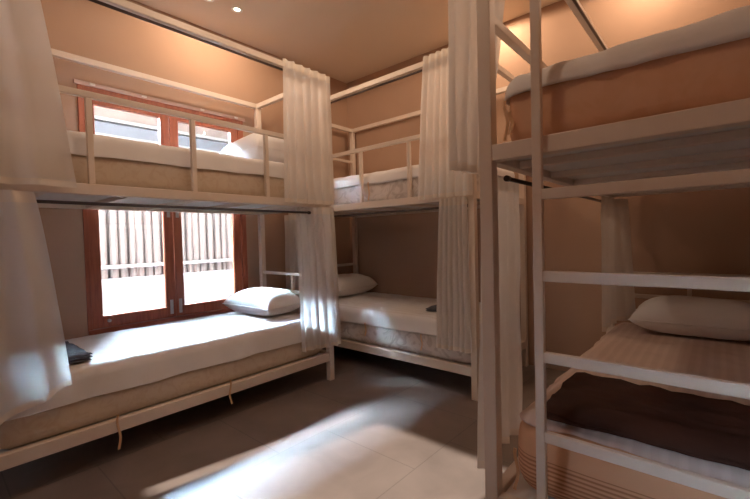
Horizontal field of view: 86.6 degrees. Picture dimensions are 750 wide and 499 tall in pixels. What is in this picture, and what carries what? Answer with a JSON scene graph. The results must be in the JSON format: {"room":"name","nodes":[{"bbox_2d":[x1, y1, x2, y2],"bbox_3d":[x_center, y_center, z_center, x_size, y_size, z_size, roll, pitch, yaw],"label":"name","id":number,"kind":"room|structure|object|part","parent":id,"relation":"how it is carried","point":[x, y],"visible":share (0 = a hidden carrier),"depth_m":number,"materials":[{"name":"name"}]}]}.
{"room":"dormitory","nodes":[
{"label":"dormitory","id":0,"kind":"room"},
{"bbox_2d":[39,0,351,339],"bbox_3d":[-2.065,-0.415,3.076,0.150,3.100,5.173,0,2,41],"label":"wall","id":1,"kind":"structure","parent":0,"point":[84,28],"depth_m":3.25,"materials":[{"name":"beige paint"}]},
{"bbox_2d":[73,79,247,334],"bbox_3d":[-1.710,-0.321,3.397,0.105,1.848,1.355,0,2,41],"label":"window","id":2,"kind":"structure","parent":1,"relation":"in","point":[175,309],"depth_m":3.34,"materials":[{"name":"red wood"}]},
{"bbox_3d":[-1.930,-0.289,3.159,0.045,1.739,0.600,0,2,41],"label":"sash","id":3,"kind":"part","parent":2,"relation":"part of","materials":[{"name":"red wood"}]},
{"bbox_3d":[-1.687,0.586,3.422,0.105,0.032,1.315,0,2,41],"label":"sill","id":4,"kind":"part","parent":2,"relation":"part of","materials":[{"name":"red wood"}]},
{"bbox_3d":[-1.526,-0.312,3.625,0.045,1.739,0.627,0,2,41],"label":"sash","id":5,"kind":"part","parent":2,"relation":"part of","materials":[{"name":"red wood"}]},
{"bbox_2d":[0,346,566,498],"bbox_3d":[-0.486,1.192,1.788,4.220,0.120,5.473,0,2,41],"label":"floor","id":6,"kind":"structure","parent":0,"point":[384,427],"depth_m":2.24,"materials":[{"name":"tile"}]},
{"bbox_2d":[0,0,334,470],"bbox_3d":[-1.433,-0.124,2.824,0.993,2.502,2.108,0,2,41],"label":"bunk bed","id":7,"kind":"object","parent":6,"relation":"on","point":[91,195],"visible":0.62,"depth_m":2.46,"materials":[{"name":"white metal"}]},
{"bbox_2d":[0,190,71,424],"bbox_3d":[-1.632,0.291,1.755,0.076,1.110,0.474,0,2,36],"label":"curtain","id":8,"kind":"object","parent":7,"relation":"hanging from","point":[34,364],"visible":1,"depth_m":1.82,"materials":[{"name":"white fabric"}]},
{"bbox_2d":[0,0,76,187],"bbox_3d":[-1.658,-0.816,1.738,0.053,1.045,0.546,0,2,41],"label":"curtain","id":9,"kind":"object","parent":7,"relation":"hanging from","point":[34,143],"visible":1,"depth_m":1.82,"materials":[{"name":"beige fabric"}]},
{"bbox_3d":[-1.474,-0.559,2.056,0.028,0.442,0.028,0,2,41],"label":"guard post","id":10,"kind":"part","parent":7,"relation":"part of","materials":[{"name":"white metal"}]},
{"bbox_3d":[-1.796,-0.331,3.127,0.044,0.056,2.011,0,2,41],"label":"rail","id":11,"kind":"part","parent":7,"relation":"part of","materials":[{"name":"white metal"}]},
{"bbox_3d":[-1.821,-1.350,3.099,0.042,0.042,2.011,0,2,41],"label":"canopy rail","id":12,"kind":"part","parent":7,"relation":"part of","materials":[{"name":"white metal"}]},
{"bbox_2d":[0,311,319,449],"bbox_3d":[-1.392,0.813,2.830,0.959,0.477,2.024,0,2,41],"label":"mattress","id":13,"kind":"object","parent":7,"relation":"on","point":[129,370],"visible":0.73,"depth_m":2.43,"materials":[{"name":"white fabric"}]},
{"bbox_2d":[65,341,92,363],"bbox_3d":[-1.792,0.581,2.191,0.456,0.053,0.295,0,2,41],"label":"folded blanket","id":14,"kind":"object","parent":13,"relation":"on","point":[75,354],"visible":0.19,"depth_m":2.15,"materials":[{"name":"grey fabric"}]},
{"bbox_2d":[222,287,299,315],"bbox_3d":[-0.970,0.437,3.445,0.644,0.211,0.387,0,2,38],"label":"pillow","id":15,"kind":"object","parent":13,"relation":"on","point":[259,301],"visible":0.98,"depth_m":3.29,"materials":[{"name":"white fabric"}]},
{"bbox_3d":[-1.081,-0.332,2.508,0.044,0.056,2.011,0,2,41],"label":"rail","id":16,"kind":"part","parent":7,"relation":"part of","materials":[{"name":"white metal"}]},
{"bbox_3d":[-1.050,0.927,2.543,0.040,0.066,2.011,0,2,41],"label":"rail","id":17,"kind":"part","parent":7,"relation":"part of","materials":[{"name":"white metal"}]},
{"bbox_3d":[-1.094,-0.819,2.495,0.032,0.032,2.011,0,2,41],"label":"guard rail","id":18,"kind":"part","parent":7,"relation":"part of","materials":[{"name":"white metal"}]},
{"bbox_3d":[-1.103,-0.257,2.465,0.017,0.017,1.760,0,2,41],"label":"curtain rod","id":19,"kind":"part","parent":7,"relation":"part of","materials":[{"name":"black metal"}]},
{"bbox_2d":[67,130,284,197],"bbox_3d":[-1.442,-0.505,2.814,0.896,0.313,2.011,0,2,41],"label":"mattress","id":20,"kind":"object","parent":7,"relation":"on","point":[118,161],"visible":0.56,"depth_m":2.38,"materials":[{"name":"white fabric"}]},
{"bbox_2d":[220,133,283,162],"bbox_3d":[-1.001,-0.832,3.396,0.704,0.263,0.427,0,2,43],"label":"pillow","id":21,"kind":"object","parent":20,"relation":"on","point":[250,146],"visible":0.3,"depth_m":3.16,"materials":[{"name":"white fabric"}]},
{"bbox_3d":[-1.084,-1.310,2.489,0.017,0.017,1.900,0,2,41],"label":"curtain rod","id":22,"kind":"part","parent":7,"relation":"part of","materials":[{"name":"metal"}]},
{"bbox_3d":[-1.107,-1.351,2.480,0.042,0.042,2.011,0,2,41],"label":"canopy rail","id":23,"kind":"part","parent":7,"relation":"part of","materials":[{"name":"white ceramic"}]},
{"bbox_3d":[-1.124,-0.579,2.460,0.028,0.442,0.028,0,2,41],"label":"guard post","id":24,"kind":"part","parent":7,"relation":"part of","materials":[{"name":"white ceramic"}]},
{"bbox_3d":[-1.116,-0.162,3.911,0.048,2.502,0.048,0,2,41],"label":"post","id":25,"kind":"part","parent":7,"relation":"part of","materials":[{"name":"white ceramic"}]},
{"bbox_3d":[-0.780,-0.599,2.856,0.028,0.442,0.028,0,2,41],"label":"guard post","id":26,"kind":"part","parent":7,"relation":"part of","materials":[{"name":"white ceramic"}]},
{"bbox_3d":[-0.790,-1.389,3.567,0.896,0.042,0.042,0,2,41],"label":"canopy rail","id":27,"kind":"part","parent":7,"relation":"part of","materials":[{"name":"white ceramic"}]},
{"bbox_3d":[-0.749,0.223,3.612,0.896,0.028,0.028,0,2,41],"label":"headboard","id":28,"kind":"part","parent":7,"relation":"part of","materials":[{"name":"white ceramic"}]},
{"bbox_3d":[-0.764,-0.370,3.595,0.896,0.056,0.044,0,2,41],"label":"rail","id":29,"kind":"part","parent":7,"relation":"part of","materials":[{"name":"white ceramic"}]},
{"bbox_2d":[283,58,333,204],"bbox_3d":[-0.503,-0.877,3.065,0.047,1.045,0.496,0,2,41],"label":"curtain","id":30,"kind":"object","parent":7,"relation":"hanging from","point":[307,123],"visible":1,"depth_m":3.06,"materials":[{"name":"beige fabric"}]},
{"bbox_2d":[296,207,340,351],"bbox_3d":[-0.444,0.228,3.188,0.365,1.128,0.077,-3,2,-35],"label":"curtain","id":31,"kind":"object","parent":7,"relation":"hanging from","point":[316,237],"visible":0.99,"depth_m":3.18,"materials":[{"name":"white fabric"}]},
{"bbox_3d":[-0.402,-0.164,3.292,0.048,2.502,0.048,0,2,41],"label":"post","id":32,"kind":"part","parent":7,"relation":"part of","materials":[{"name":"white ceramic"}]},
{"bbox_2d":[288,61,528,400],"bbox_3d":[0.222,-0.194,3.838,2.108,2.502,0.993,0,2,41],"label":"bunk bed","id":33,"kind":"object","parent":6,"relation":"on","point":[409,205],"visible":0.38,"depth_m":3.37,"materials":[{"name":"white metal"}]},
{"bbox_2d":[284,214,300,313],"bbox_3d":[-0.790,0.183,3.997,0.380,1.070,0.056,0,2,41],"label":"curtain","id":34,"kind":"object","parent":33,"relation":"hanging from","point":[291,247],"visible":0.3,"depth_m":4.04,"materials":[{"name":"white fabric"}]},
{"bbox_3d":[-0.587,-1.419,4.479,0.042,0.042,0.896,0,2,41],"label":"canopy rail","id":35,"kind":"part","parent":33,"relation":"part of","materials":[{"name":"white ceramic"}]},
{"bbox_3d":[-0.578,-1.042,4.490,0.028,0.028,0.896,0,2,41],"label":"headboard","id":36,"kind":"part","parent":33,"relation":"part of","materials":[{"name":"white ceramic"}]},
{"bbox_3d":[-0.546,0.193,4.524,0.028,0.028,0.896,0,2,41],"label":"headboard","id":37,"kind":"part","parent":33,"relation":"part of","materials":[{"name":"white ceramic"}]},
{"bbox_3d":[-0.247,-0.211,4.870,0.048,2.502,0.048,0,2,41],"label":"post","id":38,"kind":"part","parent":33,"relation":"part of","materials":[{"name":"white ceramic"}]},
{"bbox_3d":[-0.120,-0.633,3.487,0.028,0.442,0.028,0,2,41],"label":"guard post","id":39,"kind":"part","parent":33,"relation":"part of","materials":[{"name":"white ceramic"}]},
{"bbox_3d":[-0.105,-0.870,3.463,2.011,0.032,0.032,0,2,41],"label":"guard rail","id":40,"kind":"part","parent":33,"relation":"part of","materials":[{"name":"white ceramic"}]},
{"bbox_3d":[-0.140,-1.360,3.453,1.900,0.017,0.017,0,2,41],"label":"curtain rod","id":41,"kind":"part","parent":33,"relation":"part of","materials":[{"name":"metal"}]},
{"bbox_3d":[-0.118,-1.403,3.448,2.011,0.042,0.042,0,2,41],"label":"canopy rail","id":42,"kind":"part","parent":33,"relation":"part of","materials":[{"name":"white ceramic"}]},
{"bbox_3d":[-0.093,-0.384,3.476,2.011,0.056,0.044,0,2,41],"label":"rail","id":43,"kind":"part","parent":33,"relation":"part of","materials":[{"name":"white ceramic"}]},
{"bbox_3d":[-0.095,-0.310,3.466,1.950,0.017,0.017,0,2,41],"label":"curtain rod","id":44,"kind":"part","parent":33,"relation":"part of","materials":[{"name":"white metal"}]},
{"bbox_3d":[-0.061,0.876,3.511,2.011,0.066,0.040,0,2,41],"label":"rail","id":45,"kind":"part","parent":33,"relation":"part of","materials":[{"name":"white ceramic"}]},
{"bbox_3d":[0.271,-0.633,3.148,0.028,0.442,0.028,0,2,41],"label":"guard post","id":46,"kind":"part","parent":33,"relation":"part of","materials":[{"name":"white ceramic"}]},
{"bbox_2d":[339,292,480,362],"bbox_3d":[0.244,0.670,3.860,2.022,0.342,0.918,0,2,41],"label":"mattress","id":47,"kind":"object","parent":33,"relation":"on","point":[394,321],"visible":0.49,"depth_m":3.45,"materials":[{"name":"fabric"}]},
{"bbox_2d":[338,273,377,296],"bbox_3d":[-0.318,0.381,4.441,0.387,0.222,0.664,0,2,37],"label":"pillow","id":48,"kind":"object","parent":47,"relation":"on","point":[351,283],"visible":0.66,"depth_m":4.32,"materials":[{"name":"white fabric"}]},
{"bbox_2d":[425,304,436,311],"bbox_3d":[0.580,0.489,3.324,0.244,0.034,0.225,0,2,36],"label":"folded blanket","id":49,"kind":"object","parent":47,"relation":"on","point":[433,307],"visible":0.23,"depth_m":3.31,"materials":[{"name":"grey fabric"}]},
{"bbox_3d":[0.526,-0.419,4.189,2.011,0.056,0.044,0,2,41],"label":"rail","id":50,"kind":"part","parent":33,"relation":"part of","materials":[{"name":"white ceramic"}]},
{"bbox_2d":[330,165,514,205],"bbox_3d":[0.209,-0.565,3.824,2.011,0.294,0.909,0,2,41],"label":"mattress","id":51,"kind":"object","parent":33,"relation":"on","point":[388,184],"visible":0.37,"depth_m":3.41,"materials":[{"name":"white fabric"}]},
{"bbox_3d":[0.500,-1.438,4.161,2.011,0.042,0.042,0,2,41],"label":"canopy rail","id":52,"kind":"part","parent":33,"relation":"part of","materials":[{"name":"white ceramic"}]},
{"bbox_2d":[418,48,471,199],"bbox_3d":[0.481,-0.902,2.862,0.448,1.053,0.049,0,2,41],"label":"curtain","id":53,"kind":"object","parent":33,"relation":"hanging from","point":[435,179],"visible":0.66,"depth_m":2.89,"materials":[{"name":"beige fabric"}]},
{"bbox_2d":[436,196,471,352],"bbox_3d":[0.555,0.178,2.851,0.290,1.095,0.044,0,2,41],"label":"curtain","id":54,"kind":"object","parent":33,"relation":"hanging from","point":[453,324],"visible":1,"depth_m":2.85,"materials":[{"name":"white fabric"}]},
{"bbox_3d":[0.691,-0.178,2.807,0.048,2.502,0.048,0,2,41],"label":"post","id":55,"kind":"part","parent":33,"relation":"part of","materials":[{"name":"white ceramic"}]},
{"bbox_3d":[0.995,-0.402,3.158,0.044,0.056,0.896,0,2,41],"label":"rail","id":56,"kind":"part","parent":33,"relation":"part of","materials":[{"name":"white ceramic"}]},
{"bbox_3d":[0.969,-1.422,3.130,0.042,0.042,0.896,0,2,41],"label":"canopy rail","id":57,"kind":"part","parent":33,"relation":"part of","materials":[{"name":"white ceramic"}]},
{"bbox_3d":[1.027,0.857,3.193,0.040,0.066,0.896,0,2,41],"label":"rail","id":58,"kind":"part","parent":33,"relation":"part of","materials":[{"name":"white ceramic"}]},
{"bbox_3d":[1.309,-0.213,3.520,0.048,2.502,0.048,0,2,41],"label":"post","id":59,"kind":"part","parent":33,"relation":"part of","materials":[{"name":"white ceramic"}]},
{"bbox_2d":[476,0,749,498],"bbox_3d":[1.435,-0.172,1.893,0.993,2.502,2.130,0,2,41],"label":"bunk bed","id":60,"kind":"object","parent":6,"relation":"on","point":[704,148],"visible":0.62,"depth_m":1.29,"materials":[{"name":"white metal"}]},
{"bbox_2d":[448,0,504,175],"bbox_3d":[0.443,-0.844,1.595,0.558,1.088,0.061,-3,2,-45],"label":"curtain","id":61,"kind":"object","parent":60,"relation":"hanging from","point":[463,117],"visible":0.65,"depth_m":1.48,"materials":[{"name":"beige fabric"}]},
{"bbox_3d":[0.411,-0.133,1.433,0.048,2.502,0.048,0,2,41],"label":"post","id":62,"kind":"part","parent":60,"relation":"part of","materials":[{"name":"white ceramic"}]},
{"bbox_2d":[477,176,522,468],"bbox_3d":[0.537,0.268,1.687,0.046,1.140,0.456,0,2,41],"label":"curtain","id":63,"kind":"object","parent":60,"relation":"hanging from","point":[508,192],"visible":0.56,"depth_m":1.72,"materials":[{"name":"beige fabric"}]},
{"bbox_3d":[0.795,0.919,1.152,0.896,0.066,0.040,0,2,41],"label":"rail","id":64,"kind":"part","parent":60,"relation":"part of","materials":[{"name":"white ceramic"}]},
{"bbox_3d":[1.112,0.881,2.240,0.040,0.066,2.011,0,2,41],"label":"rail","id":65,"kind":"part","parent":60,"relation":"part of","materials":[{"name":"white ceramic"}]},
{"bbox_3d":[1.068,-0.865,2.192,0.032,0.032,2.011,0,2,41],"label":"guard rail","id":66,"kind":"part","parent":60,"relation":"part of","materials":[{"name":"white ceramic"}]},
{"bbox_3d":[1.080,-0.378,2.205,0.044,0.056,2.011,0,2,41],"label":"rail","id":67,"kind":"part","parent":60,"relation":"part of","materials":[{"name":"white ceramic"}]},
{"bbox_3d":[1.104,-0.306,2.214,0.017,0.017,1.800,0,2,41],"label":"curtain rod","id":68,"kind":"part","parent":60,"relation":"part of","materials":[{"name":"black metal"}]},
{"bbox_3d":[1.054,-1.398,2.177,0.042,0.042,2.011,0,2,41],"label":"canopy rail","id":69,"kind":"part","parent":60,"relation":"part of","materials":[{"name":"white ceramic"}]},
{"bbox_3d":[1.091,-1.356,2.173,0.017,0.017,1.900,0,2,41],"label":"curtain rod","id":70,"kind":"part","parent":60,"relation":"part of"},
{"bbox_3d":[1.760,-0.210,2.988,0.048,2.502,0.048,0,2,41],"label":"post","id":71,"kind":"part","parent":60,"relation":"part of","materials":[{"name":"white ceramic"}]},
{"bbox_2d":[601,196,635,331],"bbox_3d":[1.614,0.078,2.697,0.565,0.860,0.096,-3,2,-40],"label":"curtain","id":72,"kind":"object","parent":60,"relation":"hanging from","point":[618,302],"visible":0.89,"depth_m":2.80,"materials":[{"name":"white fabric"}]},
{"bbox_3d":[0.763,-0.340,1.118,0.896,0.056,0.044,0,2,41],"label":"rail","id":73,"kind":"part","parent":60,"relation":"part of","materials":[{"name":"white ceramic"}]},
{"bbox_2d":[503,5,749,140],"bbox_3d":[1.435,-0.542,1.885,0.900,0.291,2.030,0,2,41],"label":"mattress","id":74,"kind":"object","parent":60,"relation":"on","point":[706,62],"visible":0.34,"depth_m":1.15,"materials":[{"name":"white fabric"}]},
{"bbox_2d":[513,322,749,498],"bbox_3d":[1.460,0.700,1.920,0.873,0.326,1.996,0,2,41],"label":"mattress","id":75,"kind":"object","parent":60,"relation":"on","point":[571,474],"visible":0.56,"depth_m":1.42,"materials":[{"name":"fabric"}]},
{"bbox_2d":[547,372,749,470],"bbox_3d":[1.053,0.551,1.268,0.878,0.061,0.428,0,2,41],"label":"folded blanket","id":76,"kind":"object","parent":75,"relation":"on","point":[709,429],"visible":1,"depth_m":1.29,"materials":[{"name":"brown fabric"}]},
{"bbox_2d":[628,295,749,340],"bbox_3d":[1.967,0.397,2.420,0.696,0.214,0.427,0,2,41],"label":"pillow","id":77,"kind":"object","parent":75,"relation":"on","point":[726,319],"visible":1,"depth_m":2.31,"materials":[{"name":"white fabric"}]},
{"bbox_3d":[2.112,-0.417,2.673,0.896,0.056,0.044,0,2,41],"label":"rail","id":78,"kind":"part","parent":60,"relation":"part of","materials":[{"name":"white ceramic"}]},
{"bbox_3d":[2.127,0.175,2.689,0.896,0.028,0.028,0,2,41],"label":"headboard","id":79,"kind":"part","parent":60,"relation":"part of","materials":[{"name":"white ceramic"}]},
{"bbox_2d":[135,0,560,83],"bbox_3d":[-0.568,-2.041,1.698,4.220,0.150,5.473,0,2,41],"label":"ceiling","id":80,"kind":"structure","parent":0,"point":[346,41],"depth_m":3.60,"materials":[{"name":"paint"}]},
{"bbox_2d":[231,6,242,12],"bbox_3d":[-1.145,-1.991,3.303,0.092,0.007,0.092,0,2,41],"label":"recessed light","id":81,"kind":"object","parent":80,"relation":"in","point":[236,8],"visible":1,"depth_m":3.30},
{"bbox_2d":[347,0,749,370],"bbox_3d":[1.215,-0.516,3.753,4.220,3.100,0.150,0,2,41],"label":"wall","id":82,"kind":"structure","parent":0,"point":[701,232],"depth_m":3.31,"materials":[{"name":"beige paint"}]},
{"label":"outside","id":83,"kind":"structure","parent":0,"visible":0},
{"bbox_3d":[-1.581,1.193,2.754,12.000,0.120,14.000,0,2,41],"label":"ground","id":84,"kind":"structure","parent":83,"visible":0},
{"bbox_2d":[94,106,228,277],"bbox_3d":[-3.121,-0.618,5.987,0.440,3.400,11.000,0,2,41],"label":"neighbouring house","id":85,"kind":"structure","parent":84,"relation":"on","point":[108,122],"depth_m":5.61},
{"bbox_2d":[102,269,233,315],"bbox_3d":[-2.505,0.698,4.856,0.150,0.800,10.000,0,2,41],"label":"wall","id":86,"kind":"structure","parent":84,"relation":"on","point":[129,294],"depth_m":4.66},
{"bbox_2d":[98,210,232,279],"bbox_3d":[-2.531,-0.335,4.797,0.147,1.270,6.445,0,2,41],"label":"bamboo fence","id":87,"kind":"object","parent":86,"relation":"on","point":[194,256],"visible":0.18,"depth_m":4.69,"materials":[{"name":"white wood"}]},
{"bbox_3d":[-2.462,0.169,4.792,0.038,0.040,6.400,0,2,41],"label":"rail","id":88,"kind":"part","parent":87,"relation":"part of","materials":[{"name":"white wood"}]}
]}

